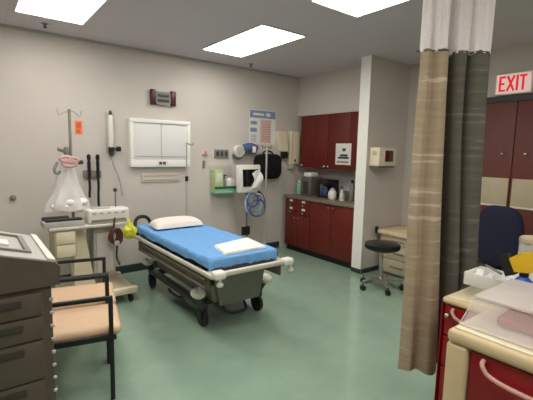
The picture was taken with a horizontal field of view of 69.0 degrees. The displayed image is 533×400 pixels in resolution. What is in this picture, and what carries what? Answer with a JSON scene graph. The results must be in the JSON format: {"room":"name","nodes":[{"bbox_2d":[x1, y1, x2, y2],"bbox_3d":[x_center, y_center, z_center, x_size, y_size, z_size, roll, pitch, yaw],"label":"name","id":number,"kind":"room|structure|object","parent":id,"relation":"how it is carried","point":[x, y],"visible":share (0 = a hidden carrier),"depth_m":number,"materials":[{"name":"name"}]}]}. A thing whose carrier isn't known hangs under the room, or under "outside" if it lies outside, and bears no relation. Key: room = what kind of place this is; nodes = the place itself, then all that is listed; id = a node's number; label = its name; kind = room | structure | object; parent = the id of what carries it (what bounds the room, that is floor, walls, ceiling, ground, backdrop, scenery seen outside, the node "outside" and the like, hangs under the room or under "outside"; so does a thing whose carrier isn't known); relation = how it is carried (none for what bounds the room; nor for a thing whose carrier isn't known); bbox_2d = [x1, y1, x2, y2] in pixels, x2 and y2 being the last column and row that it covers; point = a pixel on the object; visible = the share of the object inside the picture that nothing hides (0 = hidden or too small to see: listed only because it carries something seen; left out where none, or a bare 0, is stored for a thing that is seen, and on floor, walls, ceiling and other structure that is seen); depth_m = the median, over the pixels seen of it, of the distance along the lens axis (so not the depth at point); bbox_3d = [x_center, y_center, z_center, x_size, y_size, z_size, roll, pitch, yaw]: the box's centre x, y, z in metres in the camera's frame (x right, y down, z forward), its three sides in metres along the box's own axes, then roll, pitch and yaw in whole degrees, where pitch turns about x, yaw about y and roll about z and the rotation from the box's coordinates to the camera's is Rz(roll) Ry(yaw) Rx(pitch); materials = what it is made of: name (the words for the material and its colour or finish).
{"room":"hospital treatment room","nodes":[
{"label":"hospital treatment room","id":0,"kind":"room"},
{"bbox_2d":[0,26,308,274],"bbox_3d":[-1.411,-0.476,5.014,5.900,2.740,0.100,-4,9,-37],"label":"wall","id":1,"kind":"structure","parent":0,"point":[40,74],"depth_m":4.67,"materials":[{"name":"paint"}]},
{"bbox_2d":[10,195,15,200],"bbox_3d":[-2.637,-0.020,4.038,0.058,0.060,0.040,-4,9,-37],"label":"bumper cover","id":2,"kind":"object","parent":1,"relation":"attached to","point":[12,197],"visible":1,"depth_m":4.03,"materials":[{"name":"grey plastic"}]},
{"bbox_2d":[75,121,82,133],"bbox_3d":[-2.109,-0.814,4.357,0.075,0.150,0.006,-4,9,-37],"label":"notice","id":3,"kind":"object","parent":1,"relation":"attached to","point":[78,124],"visible":1,"depth_m":4.36,"materials":[{"name":"orange paper"}]},
{"bbox_2d":[83,154,100,205],"bbox_3d":[-2.004,-0.209,4.479,0.200,0.635,0.076,-4,9,-37],"label":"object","id":4,"kind":"object","parent":1,"relation":"attached to","point":[88,173],"depth_m":4.46,"materials":[{"name":"grey plastic"}]},
{"bbox_2d":[105,110,122,195],"bbox_3d":[-1.792,-0.542,4.586,0.173,1.001,0.093,-4,9,-37],"label":"gauge","id":5,"kind":"object","parent":1,"relation":"attached to","point":[109,125],"visible":1,"depth_m":4.52,"materials":[{"name":"grey plastic"}]},
{"bbox_2d":[0,23,299,78],"bbox_3d":[-1.534,-1.804,4.654,5.220,0.022,0.022,-4,9,-37],"label":"trim","id":6,"kind":"structure","parent":1,"relation":"attached to","point":[2,25],"depth_m":4.61,"materials":[{"name":"grey paint"}]},
{"bbox_2d":[128,118,189,166],"bbox_3d":[-1.340,-0.715,4.923,0.790,0.590,0.076,-4,9,-37],"label":"box","id":7,"kind":"object","parent":1,"relation":"attached to","point":[152,142],"visible":0.96,"depth_m":4.88,"materials":[{"name":"white paint"}]},
{"bbox_2d":[141,172,179,182],"bbox_3d":[-1.358,-0.292,5.003,0.520,0.120,0.022,-4,9,-37],"label":"wall plate","id":8,"kind":"object","parent":1,"relation":"attached to","point":[174,176],"visible":1,"depth_m":4.99,"materials":[{"name":"paint"}]},
{"bbox_2d":[150,89,175,105],"bbox_3d":[-1.304,-1.283,4.888,0.330,0.193,0.050,-4,9,-37],"label":"wall plaque","id":9,"kind":"object","parent":1,"relation":"attached to","point":[159,98],"visible":1,"depth_m":4.88,"materials":[{"name":"red plastic"}]},
{"bbox_2d":[60,241,278,276],"bbox_3d":[-1.731,0.863,4.882,4.880,0.100,0.012,-4,9,-37],"label":"baseboard","id":10,"kind":"structure","parent":1,"relation":"attached to","point":[139,266],"depth_m":4.93,"materials":[{"name":"plastic"}]},
{"bbox_2d":[214,149,228,157],"bbox_3d":[-0.637,-0.658,5.505,0.225,0.115,0.030,-4,9,-37],"label":"outlet panel","id":11,"kind":"object","parent":1,"relation":"attached to","point":[218,153],"visible":1,"depth_m":5.49,"materials":[{"name":"grey plastic"}]},
{"bbox_2d":[210,165,236,193],"bbox_3d":[-0.605,-0.293,5.494,0.370,0.385,0.168,-4,9,-37],"label":"rack","id":12,"kind":"object","parent":1,"relation":"attached to","point":[227,169],"visible":0.7,"depth_m":5.49,"materials":[{"name":"green plastic"}]},
{"bbox_2d":[211,170,222,190],"bbox_3d":[-0.690,-0.274,5.434,0.130,0.293,0.123,-4,9,-37],"label":"glove box","id":13,"kind":"object","parent":12,"relation":"in","point":[216,175],"visible":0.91,"depth_m":5.38,"materials":[{"name":"green cardboard"}]},
{"bbox_2d":[210,188,236,193],"bbox_3d":[-0.609,-0.135,5.514,0.360,0.065,0.155,-4,9,-37],"label":"tray","id":14,"kind":"object","parent":12,"relation":"on","point":[217,190],"depth_m":5.43,"materials":[{"name":"green plastic"}]},
{"bbox_2d":[223,175,226,185],"bbox_3d":[-0.593,-0.244,5.475,0.056,0.228,0.077,-4,9,-37],"label":"pump bottle","id":15,"kind":"object","parent":12,"relation":"in","point":[224,180],"visible":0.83,"depth_m":5.46,"materials":[{"name":"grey plastic"}]},
{"bbox_2d":[225,178,235,185],"bbox_3d":[-0.529,-0.231,5.566,0.140,0.183,0.120,-4,9,-37],"label":"jar","id":16,"kind":"object","parent":12,"relation":"in","point":[229,181],"visible":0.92,"depth_m":5.52,"materials":[{"name":"white plastic"}]},
{"bbox_2d":[232,143,257,159],"bbox_3d":[-0.292,-0.711,5.673,0.419,0.247,0.175,-4,9,-37],"label":"pressure gauge","id":17,"kind":"object","parent":1,"relation":"attached to","point":[238,150],"visible":1,"depth_m":5.61,"materials":[{"name":"grey plastic"}]},
{"bbox_2d":[249,109,275,144],"bbox_3d":[-0.058,-1.105,5.906,0.500,0.510,0.006,-4,9,-37],"label":"poster","id":18,"kind":"object","parent":1,"relation":"attached to","point":[262,123],"visible":1,"depth_m":5.90,"materials":[{"name":"white paper"}]},
{"bbox_2d":[254,150,281,178],"bbox_3d":[0.027,-0.545,5.963,0.470,0.437,0.145,-4,9,-37],"label":"bag","id":19,"kind":"object","parent":1,"relation":"hanging from","point":[274,163],"visible":0.86,"depth_m":5.92,"materials":[{"name":"fabric"}]},
{"bbox_2d":[274,131,288,157],"bbox_3d":[0.235,-0.866,6.101,0.215,0.420,0.110,-4,9,-37],"label":"dispenser","id":20,"kind":"object","parent":1,"relation":"attached to","point":[281,136],"visible":0.93,"depth_m":6.07,"materials":[{"name":"beige plastic"}]},
{"bbox_2d":[287,131,299,168],"bbox_3d":[0.434,-0.801,6.268,0.185,0.600,0.106,-4,9,-37],"label":"dispenser","id":21,"kind":"object","parent":1,"relation":"attached to","point":[293,137],"visible":1,"depth_m":6.22,"materials":[{"name":"beige plastic"}]},
{"bbox_2d":[288,164,293,168],"bbox_3d":[0.396,-0.542,6.281,0.090,0.080,0.075,-4,9,-37],"label":"drip tray","id":22,"kind":"object","parent":21,"relation":"on","point":[290,166],"depth_m":6.25,"materials":[{"name":"grey plastic"}]},
{"bbox_2d":[51,246,436,399],"bbox_3d":[0.781,1.334,2.320,5.900,0.100,7.400,-4,9,-37],"label":"floor","id":23,"kind":"structure","parent":0,"point":[316,334],"depth_m":3.06,"materials":[{"name":"green plastic"}]},
{"bbox_2d":[0,231,59,399],"bbox_3d":[-1.282,0.726,1.660,0.658,1.176,0.571,-4,9,-37],"label":"cart","id":24,"kind":"object","parent":23,"relation":"on","point":[28,270],"visible":1,"depth_m":1.54,"materials":[{"name":"grey plastic"}]},
{"bbox_2d":[51,257,115,341],"bbox_3d":[-1.470,0.753,2.883,0.632,0.819,0.470,-2,8,-25],"label":"chair","id":25,"kind":"object","parent":23,"relation":"on","point":[60,294],"visible":0.24,"depth_m":2.92,"materials":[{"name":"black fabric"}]},
{"bbox_2d":[52,274,120,399],"bbox_3d":[-1.268,0.810,2.451,0.632,0.819,0.470,-2,8,-25],"label":"chair","id":26,"kind":"object","parent":23,"relation":"on","point":[79,326],"visible":0.38,"depth_m":2.37,"materials":[{"name":"beige fabric"}]},
{"bbox_2d":[47,108,137,300],"bbox_3d":[-1.788,0.061,3.893,0.760,1.930,0.644,-4,9,-37],"label":"cart","id":27,"kind":"object","parent":23,"relation":"on","point":[71,242],"visible":0.77,"depth_m":3.91,"materials":[{"name":"beige plastic"}]},
{"bbox_2d":[40,216,84,228],"bbox_3d":[-1.953,0.204,3.718,0.350,0.078,0.205,-4,9,-37],"label":"keyboard","id":28,"kind":"object","parent":27,"relation":"on","point":[55,221],"visible":1,"depth_m":3.65,"materials":[{"name":"grey plastic"}]},
{"bbox_2d":[45,155,89,212],"bbox_3d":[-2.003,-0.159,3.902,0.428,0.587,0.224,-4,9,-37],"label":"plastic bag","id":29,"kind":"object","parent":27,"relation":"hanging from","point":[67,196],"visible":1,"depth_m":3.85,"materials":[{"name":"white plastic"}]},
{"bbox_2d":[47,218,129,231],"bbox_3d":[-1.831,0.235,3.948,0.740,0.030,0.460,-4,9,-37],"label":"countertop","id":30,"kind":"structure","parent":27,"relation":"on","point":[86,226],"depth_m":3.75,"materials":[{"name":"white metal"}]},
{"bbox_2d":[84,188,128,223],"bbox_3d":[-1.622,0.053,3.938,0.400,0.340,0.190,-4,9,-37],"label":"machine","id":31,"kind":"object","parent":27,"relation":"on","point":[99,214],"visible":0.96,"depth_m":3.88,"materials":[{"name":"white plastic"}]},
{"bbox_2d":[108,217,122,264],"bbox_3d":[-1.511,0.416,3.895,0.144,0.486,0.058,-4,9,-37],"label":"cable bundle","id":32,"kind":"object","parent":27,"relation":"hanging from","point":[118,240],"visible":1,"depth_m":3.88,"materials":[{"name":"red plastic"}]},
{"bbox_2d":[122,216,136,238],"bbox_3d":[-1.381,0.285,3.921,0.135,0.228,0.108,0,7,-8],"label":"bag","id":33,"kind":"object","parent":27,"relation":"hanging from","point":[129,230],"visible":1,"depth_m":3.90,"materials":[{"name":"yellow plastic"}]},
{"bbox_2d":[133,142,293,326],"bbox_3d":[-0.614,0.235,3.879,0.888,1.639,1.910,-4,9,-37],"label":"stretcher","id":34,"kind":"object","parent":23,"relation":"on","point":[238,282],"visible":0.73,"depth_m":3.48,"materials":[{"name":"grey metal"}]},
{"bbox_2d":[137,224,276,271],"bbox_3d":[-0.682,0.411,3.899,0.710,0.124,1.681,-4,9,-37],"label":"sheet","id":35,"kind":"object","parent":34,"relation":"on","point":[197,243],"visible":0.74,"depth_m":3.55,"materials":[{"name":"blue fabric"}]},
{"bbox_2d":[149,216,203,229],"bbox_3d":[-1.008,0.239,4.332,0.595,0.099,0.329,-4,9,-37],"label":"pillow","id":36,"kind":"object","parent":35,"relation":"on","point":[174,221],"visible":1,"depth_m":4.21,"materials":[{"name":"fabric"}]},
{"bbox_2d":[214,237,266,254],"bbox_3d":[-0.262,0.405,3.469,0.509,0.020,0.408,-4,9,-37],"label":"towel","id":37,"kind":"object","parent":35,"relation":"on","point":[246,244],"visible":1,"depth_m":3.40,"materials":[{"name":"white fabric"}]},
{"bbox_2d":[236,165,265,237],"bbox_3d":[-0.243,0.181,5.524,0.443,1.361,0.375,-4,9,-37],"label":"patient monitor","id":38,"kind":"object","parent":23,"relation":"on","point":[249,178],"visible":0.76,"depth_m":5.40,"materials":[{"name":"white plastic"}]},
{"bbox_2d":[262,145,277,254],"bbox_3d":[-0.025,0.022,5.714,0.330,1.639,0.383,-4,9,-37],"label":"stand","id":39,"kind":"object","parent":23,"relation":"on","point":[266,147],"visible":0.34,"depth_m":5.69,"materials":[{"name":"grey metal"}]},
{"bbox_2d":[285,198,310,255],"bbox_3d":[0.696,0.385,6.169,0.645,0.840,0.560,-4,9,-37],"label":"base cabinet","id":40,"kind":"object","parent":23,"relation":"on","point":[297,212],"visible":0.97,"depth_m":5.98,"materials":[{"name":"red wood"}]},
{"bbox_2d":[309,202,353,268],"bbox_3d":[1.122,0.462,5.622,0.642,0.840,0.825,-4,9,-37],"label":"base cabinet","id":41,"kind":"object","parent":23,"relation":"on","point":[331,226],"visible":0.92,"depth_m":5.42,"materials":[{"name":"red wood"}]},
{"bbox_2d":[283,188,354,207],"bbox_3d":[0.955,-0.057,5.796,0.643,0.140,1.425,-4,9,-37],"label":"countertop","id":42,"kind":"structure","parent":41,"relation":"on","point":[346,203],"depth_m":5.68,"materials":[{"name":"grey stone"}]},
{"bbox_2d":[296,180,300,193],"bbox_3d":[0.532,-0.208,6.290,0.090,0.220,0.090,-4,9,-37],"label":"bottle","id":43,"kind":"object","parent":42,"relation":"on","point":[298,190],"visible":0.89,"depth_m":6.26,"materials":[{"name":"green plastic"}]},
{"bbox_2d":[301,172,320,195],"bbox_3d":[0.700,-0.259,6.159,0.228,0.359,0.220,-4,9,-37],"label":"dispenser","id":44,"kind":"object","parent":42,"relation":"on","point":[309,186],"visible":1,"depth_m":6.08,"materials":[{"name":"grey metal"}]},
{"bbox_2d":[316,179,338,197],"bbox_3d":[0.912,-0.175,5.889,0.309,0.269,0.220,-4,9,-37],"label":"coffee maker","id":45,"kind":"object","parent":42,"relation":"on","point":[328,184],"visible":0.9,"depth_m":5.83,"materials":[{"name":"black plastic"}]},
{"bbox_2d":[328,188,336,199],"bbox_3d":[0.961,-0.094,5.658,0.124,0.165,0.124,-4,9,-37],"label":"jug","id":46,"kind":"object","parent":42,"relation":"on","point":[332,194],"visible":1,"depth_m":5.61,"materials":[{"name":"plastic"}]},
{"bbox_2d":[339,190,343,200],"bbox_3d":[1.065,-0.061,5.476,0.068,0.150,0.068,-4,9,-37],"label":"bottle","id":47,"kind":"object","parent":42,"relation":"on","point":[341,197],"visible":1,"depth_m":5.45,"materials":[{"name":"white plastic"}]},
{"bbox_2d":[349,180,354,201],"bbox_3d":[1.199,-0.130,5.443,0.068,0.300,0.068,-4,9,-37],"label":"bottle","id":48,"kind":"object","parent":42,"relation":"on","point":[352,187],"visible":1,"depth_m":5.42,"materials":[{"name":"grey plastic"}]},
{"bbox_2d":[360,239,403,295],"bbox_3d":[1.317,0.754,4.503,0.526,0.543,0.506,-4,9,-37],"label":"stool","id":49,"kind":"object","parent":23,"relation":"on","point":[377,245],"visible":0.98,"depth_m":4.42,"materials":[{"name":"black plastic"}]},
{"bbox_2d":[375,225,406,277],"bbox_3d":[1.846,0.655,5.046,0.605,0.590,0.635,-4,9,-37],"label":"desk","id":50,"kind":"object","parent":23,"relation":"on","point":[393,263],"visible":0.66,"depth_m":4.94,"materials":[{"name":"beige wood"}]},
{"bbox_2d":[434,286,496,399],"bbox_3d":[1.195,0.921,1.857,0.397,0.849,0.620,-4,9,-37],"label":"cart","id":51,"kind":"object","parent":23,"relation":"on","point":[455,305],"visible":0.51,"depth_m":1.94,"materials":[{"name":"beige plastic"}]},
{"bbox_2d":[476,287,484,293],"bbox_3d":[1.125,0.455,1.903,0.120,0.058,0.140,-4,9,-37],"label":"box","id":52,"kind":"object","parent":51,"relation":"on","point":[478,290],"visible":0.04,"depth_m":1.91,"materials":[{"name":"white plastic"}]},
{"bbox_2d":[463,266,518,289],"bbox_3d":[1.117,0.392,1.899,0.180,0.063,0.217,-4,9,-37],"label":"tray","id":53,"kind":"object","parent":52,"relation":"on","point":[472,279],"visible":0.46,"depth_m":1.89,"materials":[{"name":"plastic"}]},
{"bbox_2d":[474,268,486,275],"bbox_3d":[1.075,0.376,1.952,0.054,0.058,0.136,7,9,40],"label":"packet","id":54,"kind":"object","parent":53,"relation":"in","point":[480,271],"visible":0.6,"depth_m":1.93,"materials":[{"name":"white plastic"}]},
{"bbox_2d":[486,272,504,280],"bbox_3d":[1.116,0.383,1.899,0.136,0.058,0.054,-2,8,-26],"label":"packet","id":55,"kind":"object","parent":53,"relation":"in","point":[494,275],"visible":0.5,"depth_m":1.88,"materials":[{"name":"white plastic"}]},
{"bbox_2d":[485,264,501,274],"bbox_3d":[1.115,0.340,1.910,0.012,0.015,0.140,1,7,1],"label":"pen","id":56,"kind":"object","parent":55,"relation":"on","point":[486,265],"visible":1,"depth_m":1.90,"materials":[{"name":"grey plastic"}]},
{"bbox_2d":[504,275,515,280],"bbox_3d":[1.157,0.390,1.845,0.054,0.059,0.136,8,10,43],"label":"packet","id":57,"kind":"object","parent":53,"relation":"in","point":[510,276],"visible":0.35,"depth_m":1.83,"materials":[{"name":"white plastic"}]},
{"bbox_2d":[498,252,532,282],"bbox_3d":[1.109,0.358,1.692,0.086,0.301,0.184,-4,9,-37],"label":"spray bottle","id":58,"kind":"object","parent":51,"relation":"on","point":[522,263],"visible":0.58,"depth_m":1.68,"materials":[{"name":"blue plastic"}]},
{"bbox_2d":[518,235,532,280],"bbox_3d":[1.287,0.329,1.909,0.098,0.313,0.098,-4,9,-37],"label":"wipes canister","id":59,"kind":"object","parent":51,"relation":"on","point":[525,241],"visible":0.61,"depth_m":1.87,"materials":[{"name":"grey plastic"}]},
{"bbox_2d":[442,305,532,399],"bbox_3d":[1.012,0.934,1.306,0.517,0.949,0.655,-4,9,-37],"label":"cart","id":60,"kind":"object","parent":23,"relation":"on","point":[479,365],"visible":0.88,"depth_m":1.29,"materials":[{"name":"beige plastic"}]},
{"bbox_2d":[459,279,532,349],"bbox_3d":[1.036,0.416,1.253,0.433,0.090,0.616,-4,9,-37],"label":"clear bin","id":61,"kind":"object","parent":60,"relation":"on","point":[515,294],"visible":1,"depth_m":1.40,"materials":[{"name":"plastic"}]},
{"bbox_2d":[497,308,532,335],"bbox_3d":[0.977,0.423,1.376,0.290,0.033,0.200,-5,9,-41],"label":"pack","id":62,"kind":"object","parent":61,"relation":"in","point":[513,319],"visible":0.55,"depth_m":1.33,"materials":[{"name":"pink plastic"}]},
{"bbox_2d":[477,205,523,270],"bbox_3d":[2.356,0.577,3.880,0.567,1.089,0.558,-4,9,-37],"label":"office chair","id":63,"kind":"object","parent":23,"relation":"on","point":[500,227],"visible":0.5,"depth_m":3.64,"materials":[{"name":"blue fabric"}]},
{"bbox_2d":[0,0,532,77],"bbox_3d":[0.843,-1.484,1.973,5.900,0.100,7.400,-4,9,-37],"label":"ceiling","id":64,"kind":"structure","parent":0,"point":[335,40],"depth_m":3.79,"materials":[{"name":"paint"}]},
{"bbox_2d":[13,0,108,25],"bbox_3d":[-1.647,-1.625,3.136,0.584,0.012,1.210,-4,9,-37],"label":"recessed light","id":65,"kind":"object","parent":64,"relation":"in","point":[79,12],"visible":1,"depth_m":3.37,"materials":[{"name":"white plastic"}]},
{"bbox_2d":[201,23,306,57],"bbox_3d":[-0.179,-1.735,4.290,0.584,0.012,1.210,-4,9,-37],"label":"recessed light","id":66,"kind":"object","parent":64,"relation":"in","point":[261,37],"visible":1,"depth_m":4.21,"materials":[{"name":"white plastic"}]},
{"bbox_2d":[309,0,410,17],"bbox_3d":[0.930,-1.522,2.761,0.584,0.012,1.210,-4,9,-37],"label":"recessed light","id":67,"kind":"object","parent":64,"relation":"in","point":[354,8],"visible":1,"depth_m":3.13,"materials":[{"name":"white plastic"}]},
{"bbox_2d":[298,65,360,116],"bbox_3d":[1.102,-1.586,5.762,0.280,0.610,1.540,-4,9,-37],"label":"wall","id":68,"kind":"structure","parent":0,"point":[338,91],"depth_m":5.73,"materials":[{"name":"paint"}]},
{"bbox_2d":[309,168,355,191],"bbox_3d":[1.269,-0.543,6.038,0.200,2.740,1.540,-4,9,-37],"label":"wall","id":69,"kind":"structure","parent":0,"point":[344,177],"depth_m":6.06,"materials":[{"name":"paint"}]},
{"bbox_2d":[300,114,328,168],"bbox_3d":[0.843,-0.913,6.120,0.334,0.815,0.590,-4,9,-37],"label":"upper cabinet","id":70,"kind":"object","parent":69,"relation":"attached to","point":[315,128],"visible":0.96,"depth_m":6.02,"materials":[{"name":"brown wood"}]},
{"bbox_2d":[326,112,358,170],"bbox_3d":[1.276,-0.835,5.560,0.334,0.815,0.825,-4,9,-37],"label":"upper cabinet","id":71,"kind":"object","parent":69,"relation":"attached to","point":[343,127],"visible":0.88,"depth_m":5.57,"materials":[{"name":"brown wood"}]},
{"bbox_2d":[335,143,351,164],"bbox_3d":[1.102,-0.659,5.580,0.005,0.305,0.290,-4,9,-37],"label":"paper notice","id":72,"kind":"object","parent":71,"relation":"attached to","point":[343,150],"visible":1,"depth_m":5.58,"materials":[{"name":"white paper"}]},
{"bbox_2d":[360,55,410,273],"bbox_3d":[1.534,-0.432,5.183,0.830,2.740,0.150,-4,9,-37],"label":"wall partition","id":73,"kind":"structure","parent":0,"point":[390,79],"depth_m":5.08,"materials":[{"name":"paint"}]},
{"bbox_2d":[351,55,371,268],"bbox_3d":[1.202,-0.438,4.925,0.008,2.680,0.154,-4,9,-37],"label":"trim","id":74,"kind":"structure","parent":73,"relation":"attached to","point":[366,61],"depth_m":4.91,"materials":[{"name":"white paint"}]},
{"bbox_2d":[351,265,378,273],"bbox_3d":[1.504,0.898,5.338,0.842,0.060,0.162,-4,9,-37],"label":"baseboard","id":75,"kind":"structure","parent":73,"relation":"attached to","point":[376,267],"depth_m":5.11,"materials":[{"name":"plastic"}]},
{"bbox_2d":[369,147,396,167],"bbox_3d":[1.481,-0.538,4.931,0.366,0.252,0.158,-4,9,-37],"label":"box","id":76,"kind":"object","parent":73,"relation":"attached to","point":[380,157],"visible":1,"depth_m":4.84,"materials":[{"name":"beige plastic"}]},
{"bbox_2d":[369,166,394,167],"bbox_3d":[1.476,-0.425,4.954,0.340,0.022,0.140,-4,9,-37],"label":"shelf","id":77,"kind":"object","parent":76,"relation":"attached to","point":[369,166],"depth_m":4.87,"materials":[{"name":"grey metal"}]},
{"bbox_2d":[401,43,532,225],"bbox_3d":[3.111,-0.241,3.906,0.100,2.740,7.200,-4,9,-37],"label":"wall","id":78,"kind":"structure","parent":0,"point":[517,58],"depth_m":4.44,"materials":[{"name":"paint"}]},
{"bbox_2d":[478,101,518,257],"bbox_3d":[2.499,-0.045,4.580,0.070,2.140,0.638,-4,9,-37],"label":"door","id":79,"kind":"structure","parent":78,"relation":"in","point":[501,118],"depth_m":4.38,"materials":[{"name":"laminate"}]},
{"bbox_2d":[487,93,532,103],"bbox_3d":[2.774,-0.026,4.247,0.045,2.215,1.620,-4,9,-37],"label":"trim","id":80,"kind":"structure","parent":78,"relation":"attached to","point":[522,97],"depth_m":4.25,"materials":[{"name":"grey plastic"}]},
{"bbox_2d":[495,70,532,95],"bbox_3d":[2.694,-1.269,4.221,0.061,0.235,0.370,-4,9,-37],"label":"exit sign","id":81,"kind":"object","parent":78,"relation":"attached to","point":[521,82],"visible":1,"depth_m":4.20,"materials":[{"name":"white plastic"}]},
{"bbox_2d":[509,100,532,234],"bbox_3d":[2.959,0.038,3.987,0.070,2.140,0.852,-4,9,-37],"label":"door","id":82,"kind":"structure","parent":78,"relation":"in","point":[521,189],"depth_m":4.19,"materials":[{"name":"laminate"}]},
{"bbox_3d":[1.003,-1.421,2.047,1.674,0.034,1.306,-4,9,-37],"label":"track","id":83,"kind":"object","parent":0,"visible":0},
{"bbox_2d":[398,0,495,375],"bbox_3d":[1.038,-0.188,2.235,0.471,2.467,0.165,0,7,-9],"label":"privacy curtain","id":84,"kind":"object","parent":83,"relation":"hanging from","point":[448,142],"visible":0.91,"depth_m":2.18,"materials":[{"name":"beige fabric"}]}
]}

